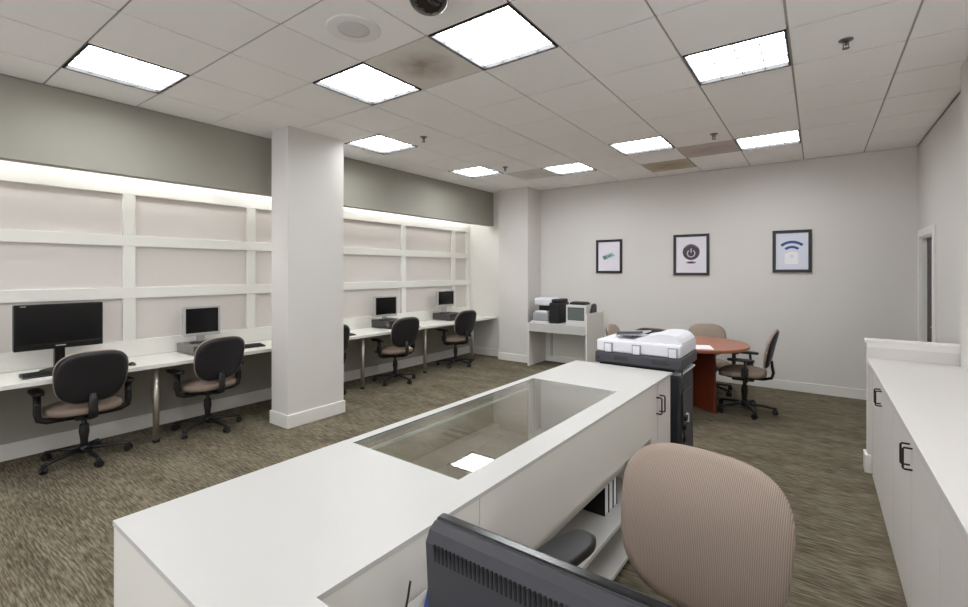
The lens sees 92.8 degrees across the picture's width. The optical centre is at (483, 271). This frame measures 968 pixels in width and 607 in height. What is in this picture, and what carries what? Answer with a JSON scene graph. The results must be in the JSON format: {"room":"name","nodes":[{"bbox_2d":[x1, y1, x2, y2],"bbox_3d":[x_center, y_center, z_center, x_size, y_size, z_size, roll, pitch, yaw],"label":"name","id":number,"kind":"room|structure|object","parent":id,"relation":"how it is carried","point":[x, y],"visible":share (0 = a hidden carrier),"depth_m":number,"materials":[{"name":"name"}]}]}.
{"room":"computer lab","nodes":[
{"label":"computer lab","id":0,"kind":"room"},
{"bbox_2d":[0,181,468,444],"bbox_3d":[-3.197,-0.045,5.066,0.120,3.250,10.460,0,0,36],"label":"wall","id":1,"kind":"structure","parent":0,"point":[23,206],"depth_m":4.79,"materials":[{"name":"grey paint"}]},
{"bbox_2d":[0,346,468,461],"bbox_3d":[-3.247,1.510,4.881,0.016,0.140,10.100,0,0,36],"label":"baseboard","id":2,"kind":"structure","parent":1,"relation":"attached to","point":[23,448],"depth_m":4.75,"materials":[{"name":"white"}]},
{"bbox_2d":[0,160,469,372],"bbox_3d":[-3.241,-0.150,4.876,0.032,1.979,10.100,0,0,36],"label":"trim","id":3,"kind":"structure","parent":1,"relation":"attached to","point":[10,171],"depth_m":4.71,"materials":[{"name":"white wood"}]},
{"bbox_2d":[0,74,492,226],"bbox_3d":[-2.832,-1.260,4.580,0.120,0.820,10.100,0,0,36],"label":"wall","id":4,"kind":"structure","parent":0,"point":[41,124],"depth_m":4.29,"materials":[{"name":"grey paint"}]},
{"bbox_2d":[272,126,343,414],"bbox_3d":[-1.898,0.052,4.997,0.305,3.055,0.670,0,0,36],"label":"wall pillar","id":5,"kind":"structure","parent":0,"point":[308,167],"depth_m":4.81,"materials":[{"name":"white paint"}]},
{"bbox_2d":[270,400,344,428],"bbox_3d":[-1.898,1.512,4.997,0.337,0.135,0.702,0,0,36],"label":"baseboard","id":6,"kind":"structure","parent":5,"relation":"attached to","point":[285,421],"depth_m":4.79,"materials":[{"name":"white paint"}]},
{"bbox_2d":[0,353,907,606],"bbox_3d":[-0.059,1.630,2.733,8.000,0.100,10.660,0,0,36],"label":"floor","id":7,"kind":"structure","parent":0,"point":[57,528],"depth_m":3.61,"materials":[{"name":"carpet"}]},
{"bbox_2d":[27,349,133,474],"bbox_3d":[-3.345,1.106,3.865,0.608,0.947,0.665,0,0,37],"label":"office chair","id":8,"kind":"object","parent":7,"relation":"on","point":[86,384],"visible":1,"depth_m":3.71,"materials":[{"name":"fabric"}]},
{"bbox_2d":[52,349,128,403],"bbox_3d":[-3.162,0.850,3.726,0.133,0.434,0.479,0,0,37],"label":"backrest cushion","id":9,"kind":"object","parent":8,"relation":"on","point":[90,377],"depth_m":3.69,"materials":[{"name":"black fabric"}]},
{"bbox_2d":[166,336,244,438],"bbox_3d":[-2.765,1.106,4.632,0.608,0.947,0.665,0,0,32],"label":"office chair","id":10,"kind":"object","parent":7,"relation":"on","point":[218,359],"visible":1,"depth_m":4.49,"materials":[{"name":"black plastic"}]},
{"bbox_2d":[194,336,244,380],"bbox_3d":[-2.571,0.850,4.509,0.133,0.434,0.479,0,0,32],"label":"backrest cushion","id":11,"kind":"object","parent":10,"relation":"on","point":[219,358],"depth_m":4.46,"materials":[{"name":"black fabric"}]},
{"bbox_2d":[0,315,495,442],"bbox_3d":[-2.974,1.210,4.688,0.617,0.740,10.088,0,0,36],"label":"desk","id":12,"kind":"object","parent":7,"relation":"on","point":[9,380],"visible":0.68,"depth_m":4.46,"materials":[{"name":"white laminate"}]},
{"bbox_2d":[19,370,52,379],"bbox_3d":[-3.505,0.826,3.796,0.150,0.029,0.440,0,0,36],"label":"keyboard","id":13,"kind":"object","parent":12,"relation":"on","point":[39,374],"visible":0.46,"depth_m":3.67,"materials":[{"name":"grey plastic"}]},
{"bbox_2d":[12,302,102,370],"bbox_3d":[-3.651,0.557,3.970,0.195,0.565,0.575,0,0,36],"label":"monitor","id":14,"kind":"object","parent":12,"relation":"on","point":[58,326],"visible":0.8,"depth_m":3.94,"materials":[{"name":"black plastic"}]},
{"bbox_2d":[175,339,208,354],"bbox_3d":[-2.929,0.792,4.885,0.435,0.095,0.444,0,0,36],"label":"desktop computer","id":15,"kind":"object","parent":12,"relation":"on","point":[186,347],"visible":0.2,"depth_m":4.71,"materials":[{"name":"grey"}]},
{"bbox_2d":[182,305,219,343],"bbox_3d":[-2.977,0.554,4.858,0.165,0.380,0.355,0,0,36],"label":"monitor","id":16,"kind":"object","parent":15,"relation":"on","point":[198,321],"visible":0.91,"depth_m":4.83,"materials":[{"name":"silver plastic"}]},
{"bbox_2d":[245,343,265,348],"bbox_3d":[-2.600,0.826,5.141,0.150,0.029,0.260,0,0,42],"label":"keyboard","id":17,"kind":"object","parent":12,"relation":"on","point":[252,345],"visible":0.76,"depth_m":5.14,"materials":[{"name":"grey plastic"}]},
{"bbox_2d":[370,318,399,328],"bbox_3d":[-1.429,0.780,6.959,0.435,0.120,0.364,0,0,36],"label":"desktop computer","id":18,"kind":"object","parent":12,"relation":"on","point":[387,324],"visible":0.56,"depth_m":6.81,"materials":[{"name":"grey plastic"}]},
{"bbox_2d":[373,296,396,320],"bbox_3d":[-1.472,0.542,6.870,0.180,0.355,0.400,0,0,43],"label":"monitor","id":19,"kind":"object","parent":18,"relation":"on","point":[383,306],"visible":1,"depth_m":6.83,"materials":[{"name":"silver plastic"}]},
{"bbox_2d":[432,312,459,320],"bbox_3d":[-0.631,0.780,8.061,0.435,0.120,0.364,0,0,36],"label":"desktop computer","id":20,"kind":"object","parent":12,"relation":"on","point":[451,316],"visible":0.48,"depth_m":7.91,"materials":[{"name":"grey plastic"}]},
{"bbox_2d":[436,290,453,313],"bbox_3d":[-0.673,0.522,8.007,0.180,0.395,0.400,0,0,42],"label":"monitor","id":21,"kind":"object","parent":20,"relation":"on","point":[444,298],"visible":1,"depth_m":7.98,"materials":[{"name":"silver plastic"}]},
{"bbox_2d":[344,324,349,394],"bbox_3d":[-2.003,1.106,5.719,0.608,0.947,0.665,0,0,39],"label":"office chair","id":22,"kind":"object","parent":7,"relation":"on","point":[346,327],"visible":0.05,"depth_m":5.70,"materials":[{"name":"black plastic"}]},
{"bbox_2d":[113,360,671,606],"bbox_3d":[0.478,1.130,1.922,1.583,0.900,2.855,0,0,37],"label":"reception counter","id":23,"kind":"object","parent":7,"relation":"on","point":[346,523],"depth_m":1.47,"materials":[{"name":"grey laminate"}]},
{"bbox_2d":[549,478,622,568],"bbox_3d":[0.360,1.291,2.227,0.387,0.022,1.590,0,0,37],"label":"shelf","id":24,"kind":"object","parent":23,"relation":"attached to","point":[603,528],"depth_m":2.33,"materials":[{"name":"grey laminate"}]},
{"bbox_2d":[583,484,608,516],"bbox_3d":[0.567,1.179,2.488,0.203,0.200,0.055,0,0,37],"label":"book","id":25,"kind":"object","parent":23,"relation":"on","point":[599,505],"visible":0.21,"depth_m":2.43,"materials":[{"name":"black paper"}]},
{"bbox_2d":[585,526,627,580],"bbox_3d":[0.360,1.516,2.227,0.387,0.022,1.590,0,0,37],"label":"shelf","id":26,"kind":"object","parent":23,"relation":"attached to","point":[612,557],"depth_m":2.41,"materials":[{"name":"grey laminate"}]},
{"bbox_2d":[609,479,613,509],"bbox_3d":[0.603,1.174,2.537,0.203,0.210,0.060,0,0,37],"label":"book","id":27,"kind":"object","parent":23,"relation":"on","point":[611,484],"visible":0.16,"depth_m":2.49,"materials":[{"name":"white paper"}]},
{"bbox_2d":[614,476,616,504],"bbox_3d":[0.637,1.179,2.582,0.203,0.200,0.050,0,0,37],"label":"book","id":28,"kind":"object","parent":23,"relation":"on","point":[615,478],"visible":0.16,"depth_m":2.53,"materials":[{"name":"white paper"}]},
{"bbox_2d":[371,317,419,385],"bbox_3d":[-1.261,1.106,6.625,0.608,0.947,0.665,0,0,43],"label":"office chair","id":29,"kind":"object","parent":7,"relation":"on","point":[404,331],"visible":1,"depth_m":6.45,"materials":[{"name":"black plastic"}]},
{"bbox_2d":[391,317,419,347],"bbox_3d":[-1.093,0.850,6.469,0.133,0.434,0.479,0,0,43],"label":"backrest cushion","id":30,"kind":"object","parent":29,"relation":"on","point":[404,331],"depth_m":6.41,"materials":[{"name":"black fabric"}]},
{"bbox_2d":[404,588,427,606],"bbox_3d":[0.197,1.210,0.916,0.924,0.740,0.581,0,0,37],"label":"desk","id":31,"kind":"object","parent":7,"relation":"on","point":[419,601],"visible":0.12,"depth_m":1.17,"materials":[{"name":"grey laminate"}]},
{"bbox_2d":[405,581,411,606],"bbox_3d":[-0.189,0.803,1.112,0.006,0.072,0.071,0,0,10],"label":"cable","id":32,"kind":"object","parent":31,"relation":"on","point":[409,586],"visible":1,"depth_m":1.13,"materials":[{"name":"black plastic"}]},
{"bbox_2d":[424,589,428,606],"bbox_3d":[-0.093,0.830,1.111,0.111,0.020,0.180,0,0,2],"label":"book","id":33,"kind":"object","parent":31,"relation":"on","point":[426,604],"visible":0.04,"depth_m":1.15,"materials":[{"name":"blue paper"}]},
{"bbox_2d":[426,513,676,606],"bbox_3d":[0.166,0.654,0.725,0.606,0.372,0.185,0,0,36],"label":"monitor","id":34,"kind":"object","parent":31,"relation":"on","point":[469,565],"visible":1,"depth_m":0.77,"materials":[{"name":"grey plastic"}]},
{"bbox_2d":[436,310,475,368],"bbox_3d":[-0.463,1.106,7.763,0.608,0.947,0.665,0,0,43],"label":"office chair","id":35,"kind":"object","parent":7,"relation":"on","point":[464,324],"visible":1,"depth_m":7.58,"materials":[{"name":"black plastic"}]},
{"bbox_2d":[454,310,475,335],"bbox_3d":[-0.294,0.850,7.606,0.133,0.434,0.479,0,0,43],"label":"backrest cushion","id":36,"kind":"object","parent":35,"relation":"on","point":[464,324],"depth_m":7.54,"materials":[{"name":"black fabric"}]},
{"bbox_2d":[527,311,602,365],"bbox_3d":[1.348,1.120,7.691,1.065,0.920,0.642,0,0,36],"label":"stand","id":37,"kind":"object","parent":7,"relation":"on","point":[561,342],"visible":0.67,"depth_m":7.79,"materials":[{"name":"grey laminate"}]},
{"bbox_2d":[531,297,568,323],"bbox_3d":[1.123,0.650,7.828,0.500,0.410,0.440,0,0,36],"label":"printer","id":38,"kind":"object","parent":37,"relation":"on","point":[551,309],"visible":0.99,"depth_m":7.68,"materials":[{"name":"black plastic"}]},
{"bbox_2d":[531,312,548,322],"bbox_3d":[0.984,0.770,7.793,0.315,0.170,0.220,0,0,36],"label":"paper tray","id":39,"kind":"object","parent":38,"relation":"on","point":[538,317],"depth_m":7.70,"materials":[{"name":"grey plastic"}]},
{"bbox_2d":[566,304,591,325],"bbox_3d":[1.575,0.695,7.514,0.340,0.320,0.380,0,0,36],"label":"display unit","id":40,"kind":"object","parent":37,"relation":"on","point":[575,314],"visible":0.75,"depth_m":7.37,"materials":[{"name":"white plastic"}]},
{"bbox_2d":[570,301,589,304],"bbox_3d":[1.555,0.511,7.479,0.270,0.048,0.200,0,0,36],"label":"box","id":41,"kind":"object","parent":40,"relation":"on","point":[572,302],"visible":1,"depth_m":7.42,"materials":[{"name":"black plastic"}]},
{"bbox_2d":[590,303,596,312],"bbox_3d":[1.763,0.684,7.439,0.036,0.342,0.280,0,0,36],"label":"desk phone","id":42,"kind":"object","parent":37,"relation":"on","point":[593,309],"visible":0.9,"depth_m":7.44,"materials":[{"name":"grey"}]},
{"bbox_2d":[606,324,619,335],"bbox_3d":[1.955,1.149,6.139,0.612,0.862,0.665,0,0,35],"label":"office chair","id":43,"kind":"object","parent":7,"relation":"on","point":[611,329],"visible":0.09,"depth_m":6.22,"materials":[{"name":"beige fabric"}]},
{"bbox_2d":[595,329,696,446],"bbox_3d":[1.253,1.015,3.534,0.636,1.130,0.526,0,0,36],"label":"copier","id":44,"kind":"object","parent":7,"relation":"on","point":[674,351],"visible":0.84,"depth_m":3.31,"materials":[{"name":"grey plastic"}]},
{"bbox_2d":[616,330,650,336],"bbox_3d":[1.172,0.482,3.608,0.200,0.060,0.260,0,0,36],"label":"tray","id":45,"kind":"object","parent":44,"relation":"on","point":[631,333],"depth_m":3.55,"materials":[{"name":"grey plastic"}]},
{"bbox_2d":[672,364,694,375],"bbox_3d":[1.296,0.715,3.530,0.510,0.030,0.440,0,0,36],"label":"tray","id":46,"kind":"object","parent":44,"relation":"on","point":[689,368],"depth_m":3.33,"materials":[{"name":"white plastic"}]},
{"bbox_2d":[636,327,691,363],"bbox_3d":[1.917,1.082,5.002,0.665,0.995,0.608,0,0,36],"label":"office chair","id":47,"kind":"object","parent":7,"relation":"on","point":[653,330],"visible":0.02,"depth_m":4.76,"materials":[{"name":"fabric"}]},
{"bbox_2d":[537,443,794,606],"bbox_3d":[0.480,1.068,1.227,0.612,1.024,0.790,0,0,-43],"label":"office chair","id":48,"kind":"object","parent":7,"relation":"on","point":[700,527],"visible":0.92,"depth_m":1.35,"materials":[{"name":"fabric"}]},
{"bbox_2d":[621,443,794,606],"bbox_3d":[0.647,0.775,1.383,0.136,0.444,0.490,0,0,-43],"label":"backrest cushion","id":49,"kind":"object","parent":48,"relation":"on","point":[700,527],"depth_m":1.34,"materials":[{"name":"beige fabric"}]},
{"bbox_2d":[688,323,738,396],"bbox_3d":[2.985,1.149,6.116,0.665,0.862,0.612,0,0,19],"label":"office chair","id":50,"kind":"object","parent":7,"relation":"on","point":[701,329],"visible":0.27,"depth_m":6.28,"materials":[{"name":"fabric"}]},
{"bbox_2d":[688,323,725,355],"bbox_3d":[3.058,0.934,6.332,0.479,0.434,0.133,0,0,19],"label":"backrest cushion","id":51,"kind":"object","parent":50,"relation":"on","point":[701,329],"depth_m":6.32,"materials":[{"name":"beige fabric"}]},
{"bbox_2d":[692,336,749,412],"bbox_3d":[2.459,1.208,5.479,1.220,0.745,1.220,0,0,36],"label":"round table","id":52,"kind":"object","parent":7,"relation":"on","point":[704,370],"visible":0.44,"depth_m":5.25,"materials":[{"name":"brown wood"}]},
{"bbox_2d":[696,345,713,349],"bbox_3d":[2.406,0.834,5.098,0.210,0.002,0.300,0,0,19],"label":"paper sheet","id":53,"kind":"object","parent":52,"relation":"on","point":[708,347],"visible":0.64,"depth_m":5.06,"materials":[{"name":"white paper"}]},
{"bbox_2d":[717,329,778,419],"bbox_3d":[2.966,1.106,5.199,0.608,0.947,0.665,0,0,35],"label":"office chair","id":54,"kind":"object","parent":7,"relation":"on","point":[747,373],"visible":0.99,"depth_m":5.06,"materials":[{"name":"black plastic"}]},
{"bbox_2d":[763,329,777,368],"bbox_3d":[3.155,0.850,5.068,0.133,0.434,0.479,0,0,35],"label":"backrest cushion","id":55,"kind":"object","parent":54,"relation":"on","point":[771,343],"depth_m":4.91,"materials":[{"name":"beige fabric"}]},
{"bbox_2d":[873,374,892,549],"bbox_3d":[2.833,1.149,2.955,0.516,0.862,1.308,0,0,36],"label":"base cabinet","id":56,"kind":"object","parent":7,"relation":"on","point":[882,409],"visible":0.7,"depth_m":2.94,"materials":[{"name":"white laminate"}]},
{"bbox_2d":[893,411,939,606],"bbox_3d":[2.145,1.149,1.904,0.636,0.862,1.198,0,0,36],"label":"base cabinet","id":57,"kind":"object","parent":7,"relation":"on","point":[916,500],"visible":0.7,"depth_m":2.02,"materials":[{"name":"white"}]},
{"bbox_2d":[867,358,967,545],"bbox_3d":[1.953,0.698,1.620,0.634,0.035,4.515,0,0,36],"label":"countertop","id":58,"kind":"structure","parent":57,"relation":"on","point":[929,401],"depth_m":2.16,"materials":[{"name":"grey laminate"}]},
{"bbox_2d":[940,497,967,606],"bbox_3d":[1.442,1.149,0.932,0.636,0.862,1.198,0,0,36],"label":"base cabinet","id":59,"kind":"object","parent":7,"relation":"on","point":[953,548],"visible":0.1,"depth_m":1.45,"materials":[{"name":"white"}]},
{"bbox_2d":[0,0,967,192],"bbox_3d":[-0.565,-1.480,3.100,6.636,0.020,10.546,0,0,36],"label":"ceiling","id":60,"kind":"structure","parent":0,"point":[841,93],"depth_m":3.51,"materials":[{"name":"tile"}]},
{"bbox_2d":[63,43,188,93],"bbox_3d":[-2.623,-1.493,3.390,0.595,0.054,0.595,0,0,36],"label":"ceiling light","id":61,"kind":"object","parent":60,"relation":"attached to","point":[92,60],"visible":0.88,"depth_m":3.40,"materials":[{"name":"white plastic"}]},
{"bbox_2d":[325,14,380,42],"bbox_3d":[-0.789,-1.466,2.793,0.324,0.007,0.324,0,0,36],"label":"ceiling speaker","id":62,"kind":"object","parent":60,"relation":"attached to","point":[363,29],"visible":1,"depth_m":2.77,"materials":[{"name":"white plastic"}]},
{"bbox_2d":[337,21,369,37],"bbox_3d":[-0.789,-1.466,2.793,0.192,0.007,0.192,0,0,36],"label":"grille","id":63,"kind":"object","parent":62,"relation":"attached to","point":[348,29],"depth_m":2.79,"materials":[{"name":"white"}]},
{"bbox_2d":[313,62,421,105],"bbox_3d":[-0.920,-1.493,3.663,0.595,0.054,0.595,0,0,36],"label":"ceiling light","id":64,"kind":"object","parent":60,"relation":"attached to","point":[363,82],"visible":0.85,"depth_m":3.68,"materials":[{"name":"white plastic"}]},
{"bbox_2d":[344,134,417,154],"bbox_3d":[-1.193,-1.493,5.366,0.595,0.054,0.595,0,0,36],"label":"ceiling light","id":65,"kind":"object","parent":60,"relation":"attached to","point":[380,144],"visible":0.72,"depth_m":5.42,"materials":[{"name":"white plastic"}]},
{"bbox_2d":[352,136,411,151],"bbox_3d":[-1.193,-1.501,5.366,0.567,0.008,0.567,0,0,36],"label":"diffuser","id":66,"kind":"object","parent":65,"relation":"attached to","point":[377,143],"depth_m":5.43,"materials":[{"name":"white plastic"}]},
{"bbox_2d":[364,36,482,88],"bbox_3d":[-0.425,-1.480,3.305,0.596,0.020,0.596,0,0,36],"label":"tile","id":67,"kind":"structure","parent":60,"relation":"attached to","point":[423,63],"depth_m":3.27,"materials":[{"name":"beige tile"}]},
{"bbox_2d":[409,0,449,15],"bbox_3d":[-0.291,-1.421,2.440,0.236,0.102,0.236,0,0,36],"label":"security camera","id":68,"kind":"object","parent":60,"relation":"attached to","point":[424,7],"visible":1,"depth_m":2.41,"materials":[{"name":"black plastic"}]},
{"bbox_2d":[448,166,503,177],"bbox_3d":[-0.120,-1.493,6.849,0.595,0.054,0.595,0,0,36],"label":"ceiling light","id":69,"kind":"object","parent":60,"relation":"attached to","point":[479,171],"visible":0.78,"depth_m":6.91,"materials":[{"name":"white plastic"}]},
{"bbox_2d":[457,167,496,175],"bbox_3d":[-0.120,-1.501,6.849,0.567,0.008,0.567,0,0,36],"label":"diffuser","id":70,"kind":"object","parent":69,"relation":"attached to","point":[473,171],"depth_m":6.90,"materials":[{"name":"white plastic"}]},
{"bbox_2d":[3,0,960,192],"bbox_3d":[-0.330,-1.476,2.930,5.870,0.012,10.360,0,0,36],"label":"trim","id":71,"kind":"structure","parent":60,"relation":"attached to","point":[784,1],"depth_m":3.31,"materials":[{"name":"grey metal"}]},
{"bbox_2d":[429,2,557,69],"bbox_3d":[0.069,-1.493,2.947,0.595,0.054,0.595,0,0,36],"label":"ceiling light","id":72,"kind":"object","parent":60,"relation":"attached to","point":[500,35],"visible":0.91,"depth_m":2.96,"materials":[{"name":"white translucent plastic"},{"name":"metal"}]},
{"bbox_2d":[505,168,558,179],"bbox_3d":[0.732,-1.480,6.985,0.596,0.020,0.596,0,0,36],"label":"tile","id":73,"kind":"structure","parent":60,"relation":"attached to","point":[533,173],"depth_m":6.98,"materials":[{"name":"beige tile"}]},
{"bbox_2d":[541,162,596,175],"bbox_3d":[1.226,-1.493,6.628,0.595,0.054,0.595,0,0,36],"label":"ceiling light","id":74,"kind":"object","parent":60,"relation":"attached to","point":[579,167],"visible":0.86,"depth_m":6.70,"materials":[{"name":"white plastic"}]},
{"bbox_2d":[549,163,591,172],"bbox_3d":[1.226,-1.501,6.628,0.567,0.008,0.567,0,0,36],"label":"diffuser","id":75,"kind":"object","parent":74,"relation":"attached to","point":[574,167],"depth_m":6.70,"materials":[{"name":"white plastic"}]},
{"bbox_2d":[609,136,674,155],"bbox_3d":[1.857,-1.493,5.418,0.595,0.054,0.595,0,0,36],"label":"ceiling light","id":76,"kind":"object","parent":60,"relation":"attached to","point":[658,143],"visible":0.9,"depth_m":5.47,"materials":[{"name":"white plastic"}]},
{"bbox_2d":[614,137,670,152],"bbox_3d":[1.857,-1.501,5.418,0.567,0.008,0.567,0,0,36],"label":"diffuser","id":77,"kind":"object","parent":76,"relation":"attached to","point":[653,144],"depth_m":5.47,"materials":[{"name":"white plastic"}]},
{"bbox_2d":[641,158,696,171],"bbox_3d":[2.572,-1.480,6.407,0.596,0.020,0.596,0,0,36],"label":"tile","id":78,"kind":"structure","parent":60,"relation":"attached to","point":[680,163],"depth_m":6.39,"materials":[{"name":"beige tile"}]},
{"bbox_2d":[677,139,739,157],"bbox_3d":[2.709,-1.480,5.555,0.596,0.020,0.596,0,0,36],"label":"tile","id":79,"kind":"structure","parent":60,"relation":"attached to","point":[727,146],"depth_m":5.55,"materials":[{"name":"beige tile"}]},
{"bbox_2d":[710,133,717,139],"bbox_3d":[2.456,-1.444,4.925,0.080,0.058,0.080,0,0,36],"label":"sprinkler head","id":80,"kind":"object","parent":60,"relation":"attached to","point":[712,134],"visible":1,"depth_m":4.91},
{"bbox_2d":[682,29,790,85],"bbox_3d":[1.772,-1.493,3.220,0.595,0.054,0.595,0,0,36],"label":"ceiling light","id":81,"kind":"object","parent":60,"relation":"attached to","point":[767,52],"visible":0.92,"depth_m":3.24,"materials":[{"name":"white translucent plastic"},{"name":"metal"}]},
{"bbox_2d":[734,130,800,150],"bbox_3d":[3.203,-1.493,5.197,0.595,0.054,0.595,0,0,36],"label":"ceiling light","id":82,"kind":"object","parent":60,"relation":"attached to","point":[788,137],"visible":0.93,"depth_m":5.26,"materials":[{"name":"white plastic"}]},
{"bbox_2d":[838,37,853,49],"bbox_3d":[2.296,-1.444,2.924,0.080,0.058,0.080,0,0,36],"label":"sprinkler head","id":83,"kind":"object","parent":60,"relation":"attached to","point":[845,41],"visible":1,"depth_m":2.92},
{"bbox_2d":[469,193,498,348],"bbox_3d":[0.140,-0.045,8.824,0.880,3.250,0.260,0,0,36],"label":"wall","id":84,"kind":"structure","parent":0,"point":[484,240],"depth_m":8.73,"materials":[{"name":"white paint"}]},
{"bbox_2d":[469,346,498,356],"bbox_3d":[0.044,1.510,8.723,0.810,0.140,0.016,0,0,36],"label":"baseboard","id":85,"kind":"structure","parent":84,"relation":"attached to","point":[477,350],"depth_m":8.72,"materials":[{"name":"white"}]},
{"bbox_2d":[499,187,540,354],"bbox_3d":[0.648,0.052,8.332,0.600,3.055,0.460,0,0,36],"label":"pillar","id":86,"kind":"structure","parent":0,"point":[519,208],"depth_m":8.14,"materials":[{"name":"white paint"}]},
{"bbox_2d":[498,352,526,362],"bbox_3d":[0.644,1.515,8.327,0.628,0.130,0.474,0,0,36],"label":"baseboard","id":87,"kind":"structure","parent":86,"relation":"attached to","point":[501,355],"depth_m":8.14,"materials":[{"name":"white"}]},
{"bbox_2d":[541,146,917,389],"bbox_3d":[2.556,-0.045,7.309,6.570,3.250,0.120,0,0,36],"label":"wall","id":88,"kind":"structure","parent":0,"point":[860,210],"depth_m":6.30,"materials":[{"name":"white paint"}]},
{"bbox_2d":[596,239,621,272],"bbox_3d":[2.055,-0.250,7.580,0.440,0.550,0.027,0,0,36],"label":"picture","id":89,"kind":"object","parent":88,"relation":"attached to","point":[608,252],"visible":1,"depth_m":7.58,"materials":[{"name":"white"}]},
{"bbox_2d":[673,233,708,274],"bbox_3d":[3.073,-0.250,6.843,0.495,0.610,0.027,0,0,36],"label":"picture","id":90,"kind":"object","parent":88,"relation":"attached to","point":[690,251],"visible":1,"depth_m":6.84,"materials":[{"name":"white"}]},
{"bbox_2d":[716,373,865,399],"bbox_3d":[3.057,1.518,6.863,4.996,0.125,0.016,0,0,36],"label":"baseboard","id":91,"kind":"structure","parent":88,"relation":"attached to","point":[854,393],"depth_m":6.03,"materials":[{"name":"white"}]},
{"bbox_2d":[772,229,811,271],"bbox_3d":[4.082,-0.270,6.113,0.435,0.560,0.027,0,0,36],"label":"picture","id":92,"kind":"object","parent":88,"relation":"attached to","point":[791,249],"visible":1,"depth_m":6.11,"materials":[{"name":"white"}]},
{"bbox_2d":[866,343,960,472],"bbox_3d":[3.310,1.070,3.492,0.632,1.020,0.100,0,0,36],"label":"wall","id":93,"kind":"structure","parent":0,"point":[869,374],"depth_m":3.63,"materials":[{"name":"white paint"}]},
{"bbox_2d":[863,449,871,473],"bbox_3d":[3.057,1.510,3.673,0.045,0.140,0.145,0,0,36],"label":"baseboard","id":94,"kind":"structure","parent":93,"relation":"attached to","point":[867,458],"depth_m":3.62,"materials":[{"name":"white"}]},
{"bbox_2d":[864,338,960,365],"bbox_3d":[3.305,0.608,3.496,0.645,0.145,0.120,0,0,36],"label":"trim","id":95,"kind":"structure","parent":93,"relation":"attached to","point":[889,349],"depth_m":3.48,"materials":[{"name":"white"}]},
{"bbox_2d":[918,93,960,343],"bbox_3d":[2.104,-0.045,1.168,0.140,3.250,10.360,0,0,36],"label":"wall","id":96,"kind":"structure","parent":0,"point":[939,152],"depth_m":4.26,"materials":[{"name":"white paint"}]},
{"bbox_2d":[917,224,935,341],"bbox_3d":[4.800,0.552,4.908,0.158,2.055,0.910,0,0,36],"label":"door","id":97,"kind":"structure","parent":96,"relation":"in","point":[926,237],"depth_m":5.18,"materials":[{"name":"white wood"}]},
{"bbox_2d":[961,57,967,370],"bbox_3d":[3.156,0.050,2.826,0.140,3.060,1.080,0,0,36],"label":"wall pillar","id":98,"kind":"structure","parent":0,"point":[964,67],"depth_m":3.22,"materials":[{"name":"white paint"}]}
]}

